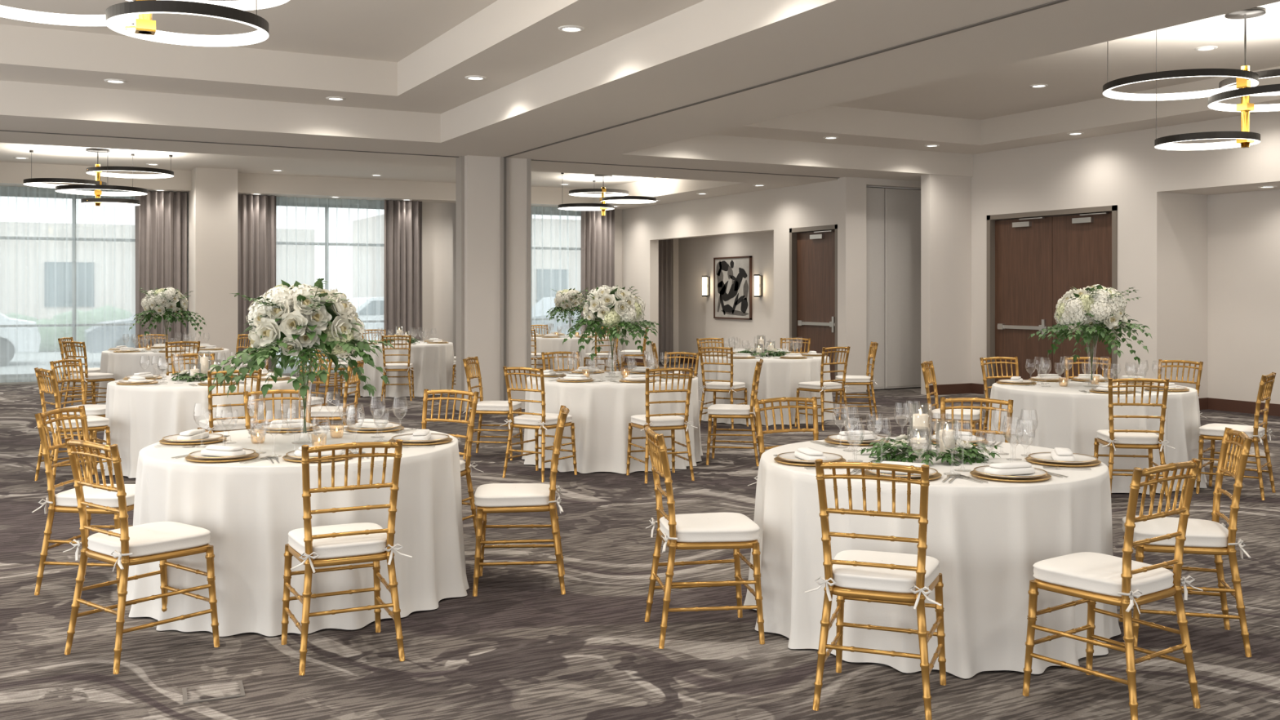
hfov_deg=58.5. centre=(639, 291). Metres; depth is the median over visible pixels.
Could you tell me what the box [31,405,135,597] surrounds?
dining chair
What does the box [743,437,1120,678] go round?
banquet table
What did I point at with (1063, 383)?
votive candle
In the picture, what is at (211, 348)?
place setting
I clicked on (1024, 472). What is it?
place setting
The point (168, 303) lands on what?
floral centerpiece
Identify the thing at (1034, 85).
recessed light
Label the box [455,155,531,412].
column
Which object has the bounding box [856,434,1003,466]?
centerpiece
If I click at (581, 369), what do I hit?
place setting
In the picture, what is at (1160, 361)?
dining chair
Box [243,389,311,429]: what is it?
dining chair
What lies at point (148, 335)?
dining chair
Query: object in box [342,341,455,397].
banquet table
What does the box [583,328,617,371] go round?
dining chair
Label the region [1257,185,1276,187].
recessed light
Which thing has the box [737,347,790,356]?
centerpiece
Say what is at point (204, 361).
pillar candle
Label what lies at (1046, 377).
place setting
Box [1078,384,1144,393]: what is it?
place setting
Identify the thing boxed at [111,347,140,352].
place setting
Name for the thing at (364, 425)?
place setting
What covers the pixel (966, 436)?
place setting
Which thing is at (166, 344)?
dining chair
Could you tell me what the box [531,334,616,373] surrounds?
banquet table
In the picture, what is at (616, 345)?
dining chair
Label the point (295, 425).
place setting
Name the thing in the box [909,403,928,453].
pillar candle
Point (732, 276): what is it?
framed artwork
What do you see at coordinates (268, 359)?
dining chair
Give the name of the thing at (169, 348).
place setting
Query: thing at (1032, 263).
door
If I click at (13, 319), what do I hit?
car
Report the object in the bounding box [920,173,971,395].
column
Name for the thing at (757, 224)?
wall
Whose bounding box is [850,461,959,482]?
place setting
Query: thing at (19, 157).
recessed light
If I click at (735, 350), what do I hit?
place setting
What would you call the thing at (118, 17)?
ring chandelier
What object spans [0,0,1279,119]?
ceiling
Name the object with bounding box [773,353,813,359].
place setting
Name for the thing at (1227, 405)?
baseboard
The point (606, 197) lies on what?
ring chandelier
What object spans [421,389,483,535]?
dining chair
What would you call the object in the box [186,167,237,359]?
pier
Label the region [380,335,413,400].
dining chair
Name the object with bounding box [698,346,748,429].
dining chair
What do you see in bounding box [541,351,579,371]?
dining chair
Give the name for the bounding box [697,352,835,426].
banquet table
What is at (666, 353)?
dining chair
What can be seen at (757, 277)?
wall sconce
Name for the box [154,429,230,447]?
place setting
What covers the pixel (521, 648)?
floor
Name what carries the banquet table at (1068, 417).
on the floor
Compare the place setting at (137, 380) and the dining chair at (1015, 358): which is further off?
the dining chair at (1015, 358)
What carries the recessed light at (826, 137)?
in the ceiling at (704, 50)
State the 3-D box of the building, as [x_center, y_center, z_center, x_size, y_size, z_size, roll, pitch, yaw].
[-13.457,-0.890,50.585,56.000,5.120,10.100,0,0,-28]
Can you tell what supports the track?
attached to the ceiling at (704, 50)
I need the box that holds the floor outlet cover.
[182,680,244,703]
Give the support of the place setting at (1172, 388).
on the banquet table at (1068, 417)
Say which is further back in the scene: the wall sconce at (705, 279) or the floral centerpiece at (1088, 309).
the wall sconce at (705, 279)
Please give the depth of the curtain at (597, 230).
23.84 m
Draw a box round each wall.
[0,186,678,384]
[622,177,920,392]
[971,111,1279,404]
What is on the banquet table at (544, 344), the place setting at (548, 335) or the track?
the place setting at (548, 335)
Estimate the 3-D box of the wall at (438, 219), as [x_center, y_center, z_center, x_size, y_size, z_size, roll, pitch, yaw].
[-6.429,-0.450,21.341,16.800,4.000,0.200,0,0,-28]
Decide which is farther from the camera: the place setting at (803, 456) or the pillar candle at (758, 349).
the pillar candle at (758, 349)
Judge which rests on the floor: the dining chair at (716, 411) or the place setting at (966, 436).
the dining chair at (716, 411)
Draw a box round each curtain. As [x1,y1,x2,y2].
[0,186,135,382]
[134,191,186,348]
[237,194,275,371]
[275,196,384,373]
[383,200,422,341]
[532,206,581,334]
[580,208,614,334]
[658,239,673,362]
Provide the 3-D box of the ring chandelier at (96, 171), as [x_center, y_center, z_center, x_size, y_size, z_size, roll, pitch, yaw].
[-7.890,-1.675,16.738,2.013,0.830,1.898,0,0,-28]
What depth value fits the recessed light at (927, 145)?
16.31 m
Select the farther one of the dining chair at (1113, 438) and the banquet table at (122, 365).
the banquet table at (122, 365)
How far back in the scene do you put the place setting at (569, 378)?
9.98 m
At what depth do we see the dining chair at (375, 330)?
18.68 m
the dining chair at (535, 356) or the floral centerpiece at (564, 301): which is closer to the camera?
the dining chair at (535, 356)
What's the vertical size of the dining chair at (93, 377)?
0.934 m
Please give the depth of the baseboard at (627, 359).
24.16 m
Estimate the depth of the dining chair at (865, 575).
4.22 m
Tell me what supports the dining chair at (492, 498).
on the floor
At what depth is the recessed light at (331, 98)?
12.34 m
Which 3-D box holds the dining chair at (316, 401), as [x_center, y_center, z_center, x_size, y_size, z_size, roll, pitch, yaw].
[-3.315,1.085,11.193,0.497,0.934,0.496,0,0,27]
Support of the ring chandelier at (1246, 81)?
hanging from the ceiling at (704, 50)
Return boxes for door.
[789,224,837,382]
[866,186,920,391]
[986,204,1117,395]
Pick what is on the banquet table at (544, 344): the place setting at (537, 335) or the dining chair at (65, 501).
the place setting at (537, 335)
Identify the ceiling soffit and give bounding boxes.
[0,0,1279,188]
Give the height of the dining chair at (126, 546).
0.934 m
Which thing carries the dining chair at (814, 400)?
on the floor
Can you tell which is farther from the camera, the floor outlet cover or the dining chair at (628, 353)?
the dining chair at (628, 353)
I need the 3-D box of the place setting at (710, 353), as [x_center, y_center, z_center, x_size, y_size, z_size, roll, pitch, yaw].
[0.914,0.759,14.002,0.332,0.060,0.452,0,0,0]
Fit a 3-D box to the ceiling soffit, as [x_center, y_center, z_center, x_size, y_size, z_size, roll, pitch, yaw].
[-0.587,-2.270,10.318,16.700,0.360,24.750,0,0,-28]
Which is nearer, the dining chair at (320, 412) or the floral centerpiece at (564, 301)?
the dining chair at (320, 412)
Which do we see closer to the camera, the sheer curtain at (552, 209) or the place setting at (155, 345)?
the place setting at (155, 345)
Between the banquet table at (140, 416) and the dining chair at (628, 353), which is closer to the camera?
the banquet table at (140, 416)
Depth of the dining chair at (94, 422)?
9.27 m
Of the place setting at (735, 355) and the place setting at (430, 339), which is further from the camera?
the place setting at (430, 339)
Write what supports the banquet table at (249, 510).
on the floor
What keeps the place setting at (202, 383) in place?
on the banquet table at (140, 416)
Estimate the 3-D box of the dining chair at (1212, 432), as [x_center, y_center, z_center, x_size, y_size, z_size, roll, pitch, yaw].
[4.590,1.085,8.780,0.496,0.934,0.497,0,0,39]
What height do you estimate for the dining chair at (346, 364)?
0.934 m
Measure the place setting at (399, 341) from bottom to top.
0.060 m
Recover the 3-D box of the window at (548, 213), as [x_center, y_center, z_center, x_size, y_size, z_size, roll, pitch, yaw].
[-2.268,-0.100,23.579,2.650,3.100,0.060,0,0,-28]
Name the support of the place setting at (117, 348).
on the banquet table at (122, 365)
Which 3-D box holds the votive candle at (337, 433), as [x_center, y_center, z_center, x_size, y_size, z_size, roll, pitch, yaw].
[-1.638,0.754,6.173,0.076,0.070,0.076,0,0,-28]
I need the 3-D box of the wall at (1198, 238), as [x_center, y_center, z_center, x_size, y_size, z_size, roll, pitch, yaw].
[9.321,-0.450,10.771,1.200,4.000,16.200,0,0,-28]
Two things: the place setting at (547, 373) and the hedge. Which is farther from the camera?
the hedge
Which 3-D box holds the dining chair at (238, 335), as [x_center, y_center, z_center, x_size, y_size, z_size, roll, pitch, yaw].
[-5.809,1.085,16.388,0.497,0.934,0.496,0,0,33]
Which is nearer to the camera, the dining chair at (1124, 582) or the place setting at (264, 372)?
the dining chair at (1124, 582)
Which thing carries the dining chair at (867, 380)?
on the floor
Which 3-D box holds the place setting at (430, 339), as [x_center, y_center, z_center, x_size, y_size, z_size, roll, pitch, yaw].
[-3.221,0.759,17.898,0.332,0.060,0.452,0,0,-41]
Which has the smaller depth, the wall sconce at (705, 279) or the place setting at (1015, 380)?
the place setting at (1015, 380)
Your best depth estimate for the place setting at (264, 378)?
10.13 m
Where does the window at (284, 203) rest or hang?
in the wall at (438, 219)
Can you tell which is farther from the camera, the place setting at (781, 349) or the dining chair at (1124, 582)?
the place setting at (781, 349)
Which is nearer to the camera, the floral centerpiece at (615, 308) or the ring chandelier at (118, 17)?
the ring chandelier at (118, 17)
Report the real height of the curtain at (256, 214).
3.270 m
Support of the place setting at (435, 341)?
on the banquet table at (433, 364)
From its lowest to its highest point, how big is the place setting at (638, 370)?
0.060 m
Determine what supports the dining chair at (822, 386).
on the floor
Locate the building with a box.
[4,214,580,319]
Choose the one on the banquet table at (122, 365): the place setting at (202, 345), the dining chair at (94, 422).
the place setting at (202, 345)
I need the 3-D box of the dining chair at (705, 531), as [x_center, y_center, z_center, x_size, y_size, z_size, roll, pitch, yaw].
[0.274,1.085,5.198,0.496,0.934,0.497,0,0,-8]
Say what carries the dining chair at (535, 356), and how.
on the floor
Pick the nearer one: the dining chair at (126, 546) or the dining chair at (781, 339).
the dining chair at (126, 546)
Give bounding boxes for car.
[4,315,37,364]
[87,316,131,352]
[350,297,382,340]
[535,297,580,334]
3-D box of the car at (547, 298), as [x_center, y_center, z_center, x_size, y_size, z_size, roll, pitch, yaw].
[-1.809,0.907,33.056,4.500,1.515,1.800,0,0,-28]
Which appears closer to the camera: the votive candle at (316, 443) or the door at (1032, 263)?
the votive candle at (316, 443)
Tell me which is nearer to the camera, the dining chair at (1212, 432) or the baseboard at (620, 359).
the dining chair at (1212, 432)
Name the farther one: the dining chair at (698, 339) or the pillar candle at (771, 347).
the dining chair at (698, 339)
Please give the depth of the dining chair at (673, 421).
9.35 m
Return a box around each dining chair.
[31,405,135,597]
[34,367,112,484]
[47,358,106,465]
[57,337,100,404]
[62,341,115,407]
[62,436,219,674]
[137,333,168,348]
[160,341,199,375]
[170,353,214,375]
[197,368,262,433]
[231,333,252,368]
[234,358,270,373]
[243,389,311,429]
[280,439,412,675]
[297,353,335,426]
[300,360,364,426]
[306,349,344,394]
[315,349,360,399]
[361,328,386,341]
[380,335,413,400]
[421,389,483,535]
[451,360,455,395]
[462,356,523,460]
[472,404,569,596]
[499,366,577,482]
[531,324,548,334]
[531,328,550,371]
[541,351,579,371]
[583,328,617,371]
[601,326,620,371]
[620,327,648,371]
[626,367,697,483]
[643,423,764,648]
[650,341,659,368]
[663,351,701,401]
[696,337,724,373]
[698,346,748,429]
[706,359,763,466]
[747,396,818,485]
[780,337,810,353]
[794,346,852,431]
[804,458,946,719]
[834,341,878,419]
[920,360,982,436]
[939,397,1013,443]
[978,356,1018,439]
[1022,457,1203,719]
[1064,356,1111,379]
[1093,377,1174,508]
[1119,426,1252,657]
[1157,359,1206,417]
[1195,372,1275,500]
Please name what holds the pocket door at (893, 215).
in the wall at (757, 224)
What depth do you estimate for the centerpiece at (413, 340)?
17.39 m
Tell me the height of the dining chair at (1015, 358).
0.934 m
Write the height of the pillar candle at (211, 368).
0.180 m
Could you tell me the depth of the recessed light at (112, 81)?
11.33 m
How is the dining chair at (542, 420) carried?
on the floor
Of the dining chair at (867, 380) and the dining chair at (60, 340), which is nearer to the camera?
the dining chair at (867, 380)
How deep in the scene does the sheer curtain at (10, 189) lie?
19.31 m
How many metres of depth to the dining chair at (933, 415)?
9.90 m
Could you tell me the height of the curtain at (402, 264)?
3.270 m
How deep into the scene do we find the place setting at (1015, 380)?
9.69 m
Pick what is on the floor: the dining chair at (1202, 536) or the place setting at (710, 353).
the dining chair at (1202, 536)
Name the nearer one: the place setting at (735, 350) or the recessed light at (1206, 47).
the recessed light at (1206, 47)
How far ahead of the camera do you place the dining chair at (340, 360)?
17.47 m
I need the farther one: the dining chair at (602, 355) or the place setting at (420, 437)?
the dining chair at (602, 355)
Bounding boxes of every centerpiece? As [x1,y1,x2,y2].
[128,287,206,337]
[170,368,236,382]
[207,278,395,443]
[380,336,419,343]
[546,287,589,330]
[562,284,661,374]
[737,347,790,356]
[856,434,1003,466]
[1028,284,1151,380]
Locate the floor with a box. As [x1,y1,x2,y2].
[0,361,1279,719]
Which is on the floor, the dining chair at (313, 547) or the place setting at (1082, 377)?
the dining chair at (313, 547)
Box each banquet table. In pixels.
[97,346,231,404]
[97,373,298,478]
[125,425,469,636]
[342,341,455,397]
[521,371,702,473]
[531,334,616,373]
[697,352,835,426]
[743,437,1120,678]
[986,380,1207,494]
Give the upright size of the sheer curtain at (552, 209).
3.250 m
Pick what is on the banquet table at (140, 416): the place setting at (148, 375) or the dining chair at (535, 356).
the place setting at (148, 375)
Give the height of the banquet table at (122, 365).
0.755 m
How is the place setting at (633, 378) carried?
on the banquet table at (602, 412)
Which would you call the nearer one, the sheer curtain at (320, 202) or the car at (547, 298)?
the sheer curtain at (320, 202)
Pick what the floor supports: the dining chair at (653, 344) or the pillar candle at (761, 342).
the dining chair at (653, 344)
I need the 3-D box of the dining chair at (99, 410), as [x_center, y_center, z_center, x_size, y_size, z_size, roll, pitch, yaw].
[-5.013,1.085,10.364,0.496,0.934,0.497,0,0,10]
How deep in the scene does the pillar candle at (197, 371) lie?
10.10 m
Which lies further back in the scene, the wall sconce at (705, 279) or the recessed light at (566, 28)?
the wall sconce at (705, 279)
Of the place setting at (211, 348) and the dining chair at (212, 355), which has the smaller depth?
the dining chair at (212, 355)
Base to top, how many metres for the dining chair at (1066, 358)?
0.934 m
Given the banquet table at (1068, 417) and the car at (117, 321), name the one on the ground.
the car at (117, 321)
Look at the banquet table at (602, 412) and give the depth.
9.81 m
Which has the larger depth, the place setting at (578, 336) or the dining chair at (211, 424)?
the place setting at (578, 336)
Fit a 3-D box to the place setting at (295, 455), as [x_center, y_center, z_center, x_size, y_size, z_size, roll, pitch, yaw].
[-1.517,0.759,5.407,0.452,0.060,0.332,0,0,-23]
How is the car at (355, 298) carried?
on the ground
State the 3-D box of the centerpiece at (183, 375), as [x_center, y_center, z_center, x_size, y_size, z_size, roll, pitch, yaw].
[-3.889,0.769,10.231,0.606,0.155,0.607,0,0,-17]
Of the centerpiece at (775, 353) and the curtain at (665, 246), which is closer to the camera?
the centerpiece at (775, 353)
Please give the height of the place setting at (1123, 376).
0.060 m
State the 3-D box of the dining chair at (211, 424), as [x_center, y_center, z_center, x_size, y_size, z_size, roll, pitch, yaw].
[-3.313,1.085,9.217,0.497,0.934,0.496,0,0,-31]
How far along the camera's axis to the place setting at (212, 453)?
5.36 m
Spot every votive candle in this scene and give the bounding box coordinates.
[253,433,264,443]
[311,435,326,445]
[329,426,343,436]
[1060,377,1068,386]
[1089,377,1099,384]
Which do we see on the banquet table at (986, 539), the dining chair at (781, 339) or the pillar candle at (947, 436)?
the pillar candle at (947, 436)
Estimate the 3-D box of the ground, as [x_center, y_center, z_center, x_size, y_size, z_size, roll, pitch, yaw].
[-15.077,1.760,44.075,75.000,0.180,48.050,0,0,-28]
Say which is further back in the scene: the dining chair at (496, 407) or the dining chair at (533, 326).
the dining chair at (533, 326)
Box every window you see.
[4,192,131,377]
[278,202,381,369]
[531,211,580,328]
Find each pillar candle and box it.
[188,363,199,380]
[200,354,208,377]
[210,359,221,377]
[396,328,401,340]
[755,345,761,355]
[758,337,764,352]
[767,343,773,354]
[906,426,926,460]
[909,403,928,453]
[935,419,958,458]
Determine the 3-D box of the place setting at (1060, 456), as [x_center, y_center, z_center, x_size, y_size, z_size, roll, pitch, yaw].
[1.950,0.759,5.274,0.332,0.060,0.452,0,0,15]
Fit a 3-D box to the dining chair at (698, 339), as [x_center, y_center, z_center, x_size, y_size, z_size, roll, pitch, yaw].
[1.031,1.085,15.034,0.497,0.934,0.496,0,0,-27]
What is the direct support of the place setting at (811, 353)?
on the banquet table at (779, 378)
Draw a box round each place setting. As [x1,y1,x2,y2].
[106,345,136,351]
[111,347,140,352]
[115,376,160,385]
[120,372,166,380]
[144,343,177,348]
[154,347,191,352]
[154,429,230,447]
[170,444,275,463]
[189,379,244,386]
[191,343,209,348]
[199,345,224,351]
[237,368,273,376]
[247,418,331,433]
[253,372,291,381]
[267,445,368,463]
[331,418,417,433]
[388,429,453,447]
[391,340,415,345]
[423,337,444,342]
[426,339,448,343]
[531,369,566,377]
[532,333,544,337]
[541,333,562,337]
[544,331,564,335]
[550,374,600,382]
[564,366,611,373]
[574,333,595,337]
[611,374,663,382]
[625,366,669,373]
[658,370,694,379]
[702,352,726,356]
[720,348,754,354]
[723,353,762,359]
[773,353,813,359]
[773,447,846,469]
[777,348,799,353]
[800,351,826,356]
[810,430,894,446]
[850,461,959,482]
[906,430,1001,447]
[954,462,1068,482]
[996,376,1036,386]
[1024,447,1101,470]
[1028,373,1075,382]
[1067,373,1108,382]
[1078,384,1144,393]
[1106,375,1161,384]
[1144,382,1189,392]
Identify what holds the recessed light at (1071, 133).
in the ceiling at (704, 50)
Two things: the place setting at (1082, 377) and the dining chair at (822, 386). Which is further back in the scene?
the dining chair at (822, 386)
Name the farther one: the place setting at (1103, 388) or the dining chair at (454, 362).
the dining chair at (454, 362)
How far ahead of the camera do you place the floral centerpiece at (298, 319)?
5.79 m
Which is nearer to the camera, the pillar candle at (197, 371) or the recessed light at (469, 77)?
the pillar candle at (197, 371)
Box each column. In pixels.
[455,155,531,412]
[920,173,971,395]
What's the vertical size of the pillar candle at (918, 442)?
0.150 m
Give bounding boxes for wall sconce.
[702,275,710,296]
[753,274,762,297]
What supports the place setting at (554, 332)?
on the banquet table at (544, 344)
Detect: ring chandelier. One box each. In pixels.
[0,0,289,46]
[23,147,173,206]
[558,173,656,215]
[1102,7,1279,150]
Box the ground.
[4,351,298,374]
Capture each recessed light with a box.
[13,156,28,159]
[104,79,126,83]
[325,96,345,100]
[464,75,486,79]
[558,25,584,31]
[822,136,838,138]
[924,144,938,146]
[1029,84,1048,87]
[1066,132,1083,134]
[1195,45,1217,50]
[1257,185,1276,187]
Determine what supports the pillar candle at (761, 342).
on the banquet table at (779, 378)
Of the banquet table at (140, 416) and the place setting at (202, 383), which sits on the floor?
the banquet table at (140, 416)
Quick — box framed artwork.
[713,255,751,319]
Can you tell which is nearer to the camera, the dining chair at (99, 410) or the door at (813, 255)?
the dining chair at (99, 410)
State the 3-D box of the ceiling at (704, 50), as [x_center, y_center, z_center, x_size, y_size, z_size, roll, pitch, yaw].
[-0.588,-2.100,10.318,16.700,0.700,24.750,0,0,-28]
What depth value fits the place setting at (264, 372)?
10.65 m
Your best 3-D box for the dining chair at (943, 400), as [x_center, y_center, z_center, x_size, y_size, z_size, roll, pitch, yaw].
[1.870,1.085,6.455,0.497,0.934,0.496,0,0,24]
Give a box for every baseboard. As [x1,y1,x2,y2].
[454,358,621,369]
[624,355,698,366]
[928,382,1279,416]
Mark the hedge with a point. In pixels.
(81, 322)
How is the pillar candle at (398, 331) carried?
on the banquet table at (433, 364)
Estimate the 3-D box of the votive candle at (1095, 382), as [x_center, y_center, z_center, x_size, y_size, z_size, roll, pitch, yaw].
[3.874,0.754,9.735,0.076,0.070,0.076,0,0,-28]
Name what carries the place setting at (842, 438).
on the banquet table at (986, 539)
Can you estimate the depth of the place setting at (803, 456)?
5.25 m
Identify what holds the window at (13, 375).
in the wall at (438, 219)
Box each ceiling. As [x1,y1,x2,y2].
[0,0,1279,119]
[0,0,1279,209]
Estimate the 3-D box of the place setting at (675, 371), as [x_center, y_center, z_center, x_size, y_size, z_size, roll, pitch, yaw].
[0.339,0.759,10.471,0.332,0.060,0.452,0,0,7]
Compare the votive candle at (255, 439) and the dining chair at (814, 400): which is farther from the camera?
the dining chair at (814, 400)
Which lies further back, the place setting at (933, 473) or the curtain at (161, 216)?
the curtain at (161, 216)
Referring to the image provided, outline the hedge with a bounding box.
[4,305,131,351]
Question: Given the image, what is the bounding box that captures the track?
[0,0,1068,178]
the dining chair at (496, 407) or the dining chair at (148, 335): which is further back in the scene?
the dining chair at (148, 335)

